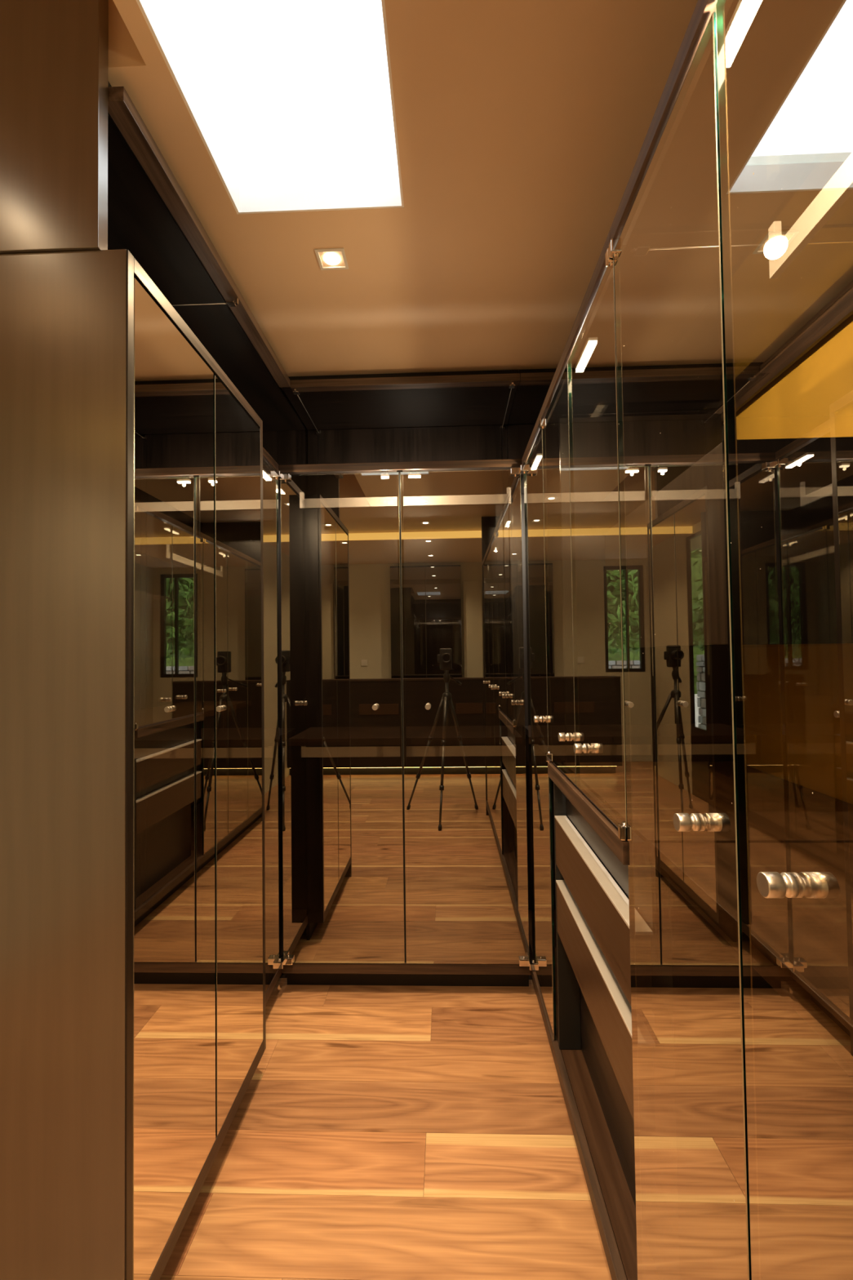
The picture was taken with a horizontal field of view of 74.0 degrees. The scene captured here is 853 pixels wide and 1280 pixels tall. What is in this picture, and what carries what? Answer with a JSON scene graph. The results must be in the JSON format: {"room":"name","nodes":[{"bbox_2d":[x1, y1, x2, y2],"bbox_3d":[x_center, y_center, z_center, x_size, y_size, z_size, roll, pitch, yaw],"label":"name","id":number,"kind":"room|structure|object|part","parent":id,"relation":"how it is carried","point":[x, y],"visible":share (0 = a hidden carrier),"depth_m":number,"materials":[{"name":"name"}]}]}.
{"room":"walk-in closet","nodes":[
{"label":"walk-in closet","id":0,"kind":"room"},
{"bbox_2d":[159,950,612,1279],"bbox_3d":[-0.479,1.398,0.042,3.100,0.060,5.655,-1,-2,2],"label":"floor","id":1,"kind":"structure","parent":0,"point":[377,1132],"depth_m":1.55,"materials":[{"name":"brown wood"}]},
{"bbox_2d":[0,248,266,1279],"bbox_3d":[-0.873,0.334,1.483,0.643,2.157,0.808,-1,-2,2],"label":"tall cabinet","id":2,"kind":"object","parent":1,"relation":"on","point":[133,1028],"visible":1,"depth_m":1.10,"materials":[{"name":"wood"}]},
{"bbox_3d":[-0.888,0.324,1.091,0.640,2.157,0.022,-1,-2,2],"label":"panel","id":3,"kind":"part","parent":2,"relation":"part of","materials":[{"name":"brown wood"}]},
{"bbox_2d":[0,0,305,431],"bbox_3d":[-0.888,-1.077,1.982,0.618,0.690,1.738,-1,-2,2],"label":"wall","id":4,"kind":"structure","parent":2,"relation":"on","point":[81,169],"depth_m":1.11,"materials":[{"name":"wood"}]},
{"bbox_3d":[-0.933,-1.100,1.130,0.588,0.690,0.032,-1,-2,2],"label":"panel","id":5,"kind":"part","parent":4,"relation":"part of","materials":[{"name":"brown wood"}]},
{"bbox_3d":[-0.882,-1.045,1.772,0.584,0.003,0.003,-1,-2,2],"label":"tie rod","id":6,"kind":"part","parent":4,"relation":"part of","materials":[{"name":"metal"}]},
{"bbox_3d":[-0.565,0.280,1.286,0.010,1.988,0.382,-1,-2,2],"label":"glass door","id":7,"kind":"part","parent":2,"relation":"part of","materials":[{"name":"glass"}]},
{"bbox_3d":[-0.549,1.302,1.445,0.020,0.040,0.764,-1,-2,2],"label":"plinth rail","id":8,"kind":"part","parent":2,"relation":"part of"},
{"bbox_3d":[-0.551,0.290,1.680,0.010,1.988,0.386,-1,-2,2],"label":"glass door","id":9,"kind":"part","parent":2,"relation":"part of","materials":[{"name":"glass"}]},
{"bbox_3d":[-0.860,0.302,1.876,0.643,2.071,0.022,-1,-2,2],"label":"panel","id":10,"kind":"part","parent":2,"relation":"part of","materials":[{"name":"clear glass"}]},
{"bbox_2d":[262,447,285,1004],"bbox_3d":[-0.867,0.358,2.348,0.594,2.157,0.921,-1,-2,2],"label":"wardrobe","id":11,"kind":"object","parent":1,"relation":"on","point":[274,958],"visible":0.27,"depth_m":2.21,"materials":[{"name":"brown glass"}]},
{"bbox_3d":[-0.601,1.320,2.069,0.020,0.040,0.433,-1,-2,2],"label":"plinth rail","id":12,"kind":"part","parent":11,"relation":"part of","materials":[{"name":"brown wood"}]},
{"bbox_2d":[279,728,281,742],"bbox_3d":[-0.901,0.438,2.331,0.492,0.030,0.882,-1,-2,2],"label":"shelf","id":13,"kind":"object","parent":11,"relation":"attached to","point":[280,729],"depth_m":2.53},
{"bbox_2d":[279,369,531,986],"bbox_3d":[-0.091,0.157,2.539,1.000,2.549,0.537,-1,-2,2],"label":"wardrobe","id":14,"kind":"object","parent":1,"relation":"on","point":[405,824],"visible":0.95,"depth_m":2.30,"materials":[{"name":"brown glass"}]},
{"bbox_3d":[-0.541,-1.033,2.597,0.003,0.003,0.475,-1,-2,2],"label":"tie rod","id":15,"kind":"part","parent":14,"relation":"part of","materials":[{"name":"metal"}]},
{"bbox_3d":[-0.556,0.133,2.817,0.049,2.372,0.016,-1,-2,2],"label":"panel","id":16,"kind":"part","parent":14,"relation":"part of","materials":[{"name":"black wood"}]},
{"bbox_3d":[-0.346,0.307,2.307,0.491,1.984,0.010,-1,-2,2],"label":"glass door","id":17,"kind":"part","parent":14,"relation":"part of","materials":[{"name":"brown glass"}]},
{"bbox_3d":[-0.206,0.272,2.303,0.023,0.023,0.064,-1,-2,2],"label":"knob","id":18,"kind":"part","parent":14,"relation":"part of","materials":[{"name":"metal"}]},
{"bbox_3d":[-0.084,1.319,2.277,1.000,0.040,0.020,-1,-2,2],"label":"plinth rail","id":19,"kind":"part","parent":14,"relation":"part of","materials":[{"name":"brown wood"}]},
{"bbox_3d":[-0.071,0.126,2.800,0.918,2.372,0.016,-1,-2,2],"label":"panel","id":20,"kind":"part","parent":14,"relation":"part of","materials":[{"name":"black wood"}]},
{"bbox_3d":[0.007,0.269,2.296,0.023,0.023,0.064,-1,-2,2],"label":"knob","id":21,"kind":"part","parent":14,"relation":"part of","materials":[{"name":"metal"}]},
{"bbox_3d":[0.151,0.300,2.290,0.491,1.984,0.010,-1,-2,2],"label":"glass door","id":22,"kind":"part","parent":14,"relation":"part of","materials":[{"name":"clear glass"}]},
{"bbox_3d":[0.403,0.119,2.783,0.026,2.372,0.016,-1,-2,2],"label":"panel","id":23,"kind":"part","parent":14,"relation":"part of","materials":[{"name":"black wood"}]},
{"bbox_3d":[0.364,-1.046,2.566,0.003,0.003,0.475,-1,-2,2],"label":"tie rod","id":24,"kind":"part","parent":14,"relation":"part of","materials":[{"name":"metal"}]},
{"bbox_2d":[506,368,733,1053],"bbox_3d":[0.694,0.140,2.302,0.628,2.549,0.956,-1,-2,2],"label":"wardrobe","id":25,"kind":"object","parent":1,"relation":"on","point":[525,442],"visible":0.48,"depth_m":2.08,"materials":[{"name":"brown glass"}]},
{"bbox_3d":[0.692,-0.738,2.314,0.536,0.008,0.928,-1,-2,2],"label":"glass","id":26,"kind":"part","parent":25,"relation":"part of","materials":[{"name":"clear glass"}]},
{"bbox_2d":[524,725,528,737],"bbox_3d":[0.723,0.415,2.280,0.538,0.030,0.910,-1,-2,2],"label":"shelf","id":27,"kind":"object","parent":25,"relation":"attached to","point":[526,726],"depth_m":2.65,"materials":[{"name":"black"}]},
{"bbox_3d":[0.711,0.115,2.773,0.586,2.372,0.016,-1,-2,2],"label":"panel","id":28,"kind":"part","parent":25,"relation":"part of","materials":[{"name":"clear glass"}]},
{"bbox_3d":[0.401,0.270,1.935,0.064,0.023,0.023,-1,-2,2],"label":"knob","id":29,"kind":"part","parent":25,"relation":"part of","materials":[{"name":"metal"}]},
{"bbox_3d":[0.405,0.290,2.052,0.010,1.984,0.439,-1,-2,2],"label":"glass door","id":30,"kind":"part","parent":25,"relation":"part of","materials":[{"name":"clear glass"}]},
{"bbox_3d":[0.418,1.305,2.026,0.020,0.040,0.446,-1,-2,2],"label":"plinth rail","id":31,"kind":"part","parent":25,"relation":"part of","materials":[{"name":"brown wood"}]},
{"bbox_3d":[1.001,0.297,2.279,0.016,1.973,0.936,-1,-2,2],"label":"panel","id":32,"kind":"part","parent":25,"relation":"part of","materials":[{"name":"clear glass"}]},
{"bbox_2d":[539,223,852,1279],"bbox_3d":[0.663,0.117,1.427,0.628,2.548,0.794,-1,-2,2],"label":"glass door","id":33,"kind":"structure","parent":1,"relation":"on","point":[778,321],"depth_m":1.28,"materials":[{"name":"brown glass"}]},
{"bbox_3d":[0.385,-0.169,1.647,0.010,1.088,0.385,-1,-2,2],"label":"glass door","id":34,"kind":"part","parent":33,"relation":"part of","materials":[{"name":"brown glass"}]},
{"bbox_3d":[0.386,0.259,1.511,0.064,0.023,0.023,-1,-2,2],"label":"knob","id":35,"kind":"part","parent":33,"relation":"part of","materials":[{"name":"metal"}]},
{"bbox_3d":[0.380,0.254,1.326,0.064,0.023,0.023,-1,-2,2],"label":"knob","id":36,"kind":"part","parent":33,"relation":"part of","materials":[{"name":"metal"}]},
{"bbox_3d":[0.394,0.401,1.421,0.040,0.042,0.771,-1,-2,2],"label":"rail","id":37,"kind":"part","parent":33,"relation":"part of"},
{"bbox_3d":[0.396,1.288,1.405,0.020,0.040,0.794,-1,-2,2],"label":"plinth rail","id":38,"kind":"part","parent":33,"relation":"part of","materials":[{"name":"brown wood"}]},
{"bbox_3d":[0.408,0.545,1.406,0.036,0.006,0.749,-1,-2,2],"label":"edge pull","id":39,"kind":"part","parent":33,"relation":"part of","materials":[{"name":"silver metal"}]},
{"bbox_3d":[0.409,0.621,1.408,0.032,0.146,0.745,-1,-2,2],"label":"drawer","id":40,"kind":"part","parent":33,"relation":"part of","materials":[{"name":"brown wood"}]},
{"bbox_3d":[0.410,0.745,1.400,0.036,0.006,0.749,-1,-2,2],"label":"edge pull","id":41,"kind":"part","parent":33,"relation":"part of","materials":[{"name":"silver metal"}]},
{"bbox_3d":[0.412,0.825,1.402,0.032,0.154,0.745,-1,-2,2],"label":"drawer","id":42,"kind":"part","parent":33,"relation":"part of","materials":[{"name":"brown wood"}]},
{"bbox_3d":[0.371,-0.180,1.251,0.010,1.088,0.400,-1,-2,2],"label":"glass door","id":43,"kind":"part","parent":33,"relation":"part of","materials":[{"name":"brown glass"}]},
{"bbox_3d":[0.704,0.275,1.810,0.516,1.999,0.018,-1,-2,2],"label":"panel","id":44,"kind":"part","parent":33,"relation":"part of","materials":[{"name":"clear glass"}]},
{"bbox_2d":[711,761,852,843],"bbox_3d":[0.693,0.396,1.415,0.539,0.040,0.762,-1,-2,2],"label":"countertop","id":45,"kind":"structure","parent":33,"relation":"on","point":[780,811],"depth_m":1.23,"materials":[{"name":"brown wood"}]},
{"bbox_3d":[0.941,-0.741,1.441,0.011,0.056,0.794,-1,-2,2],"label":"rail","id":46,"kind":"part","parent":33,"relation":"part of","materials":[{"name":"clear glass"}]},
{"bbox_3d":[0.662,-0.761,1.451,0.536,0.008,0.791,-1,-2,2],"label":"glass","id":47,"kind":"part","parent":33,"relation":"part of","materials":[{"name":"clear glass"}]},
{"bbox_3d":[0.654,-0.753,1.078,0.516,0.003,0.003,-1,-2,2],"label":"tie rod","id":48,"kind":"part","parent":33,"relation":"part of","materials":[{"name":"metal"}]},
{"bbox_2d":[608,0,852,1279],"bbox_3d":[0.625,0.088,0.363,0.628,2.548,1.334,-1,-2,2],"label":"glass door","id":49,"kind":"structure","parent":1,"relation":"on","point":[751,127],"depth_m":0.75,"materials":[{"name":"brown glass"}]},
{"bbox_3d":[0.362,0.257,0.836,0.010,1.984,0.394,-1,-2,2],"label":"glass door","id":50,"kind":"part","parent":49,"relation":"part of","materials":[{"name":"clear glass"}]},
{"bbox_3d":[0.359,0.238,0.739,0.064,0.023,0.023,-1,-2,2],"label":"knob","id":51,"kind":"part","parent":49,"relation":"part of","materials":[{"name":"metal"}]},
{"bbox_3d":[0.348,0.246,0.439,0.010,1.984,0.390,-1,-2,2],"label":"glass door","id":52,"kind":"part","parent":49,"relation":"part of","materials":[{"name":"clear glass"}]},
{"bbox_3d":[0.352,0.232,0.537,0.064,0.023,0.023,-1,-2,2],"label":"knob","id":53,"kind":"part","parent":49,"relation":"part of","materials":[{"name":"metal"}]},
{"bbox_3d":[0.634,-0.783,0.653,0.536,0.008,0.800,-1,-2,2],"label":"glass","id":54,"kind":"part","parent":49,"relation":"part of","materials":[{"name":"clear glass"}]},
{"bbox_3d":[0.595,-0.669,0.548,0.014,0.043,0.900,-1,-2,2],"label":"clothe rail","id":55,"kind":"part","parent":49,"relation":"part of","materials":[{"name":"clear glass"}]},
{"bbox_2d":[262,422,535,909],"bbox_3d":[-0.049,0.165,2.848,2.300,2.550,0.084,-1,-2,2],"label":"wall","id":56,"kind":"structure","parent":0,"point":[285,447],"depth_m":2.86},
{"bbox_2d":[107,0,697,422],"bbox_3d":[-0.515,-1.360,0.130,3.100,0.360,5.630,-1,-2,2],"label":"ceiling","id":57,"kind":"structure","parent":0,"point":[522,126],"depth_m":1.45,"materials":[{"name":"paint"}]},
{"bbox_2d":[136,0,404,214],"bbox_3d":[-0.294,-1.203,1.234,0.529,0.099,0.639,-1,-2,2],"label":"skylight","id":58,"kind":"object","parent":57,"relation":"attached to","point":[377,190],"depth_m":1.50,"materials":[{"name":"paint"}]},
{"bbox_2d":[314,248,348,270],"bbox_3d":[-0.282,-1.138,1.692,0.086,0.004,0.086,-1,-2,2],"label":"recessed light","id":59,"kind":"object","parent":57,"relation":"in","point":[331,259],"visible":1,"depth_m":1.69,"materials":[{"name":"white plastic"}]},
{"bbox_2d":[721,314,852,804],"bbox_3d":[1.032,0.104,1.192,0.123,2.550,3.120,-1,-2,2],"label":"wall","id":60,"kind":"structure","parent":0,"point":[798,700],"depth_m":1.46,"materials":[{"name":"yellow paint"}]},
{"bbox_2d":[702,436,852,648],"bbox_3d":[0.766,-0.171,1.417,0.411,0.376,0.783,-1,-2,2],"label":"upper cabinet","id":61,"kind":"object","parent":60,"relation":"attached to","point":[796,495],"visible":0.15,"depth_m":1.03,"materials":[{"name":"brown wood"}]},
{"bbox_3d":[0.559,-0.173,1.228,0.011,0.372,0.380,-1,-2,2],"label":"door","id":62,"kind":"part","parent":61,"relation":"part of","materials":[{"name":"brown wood"}]}
]}

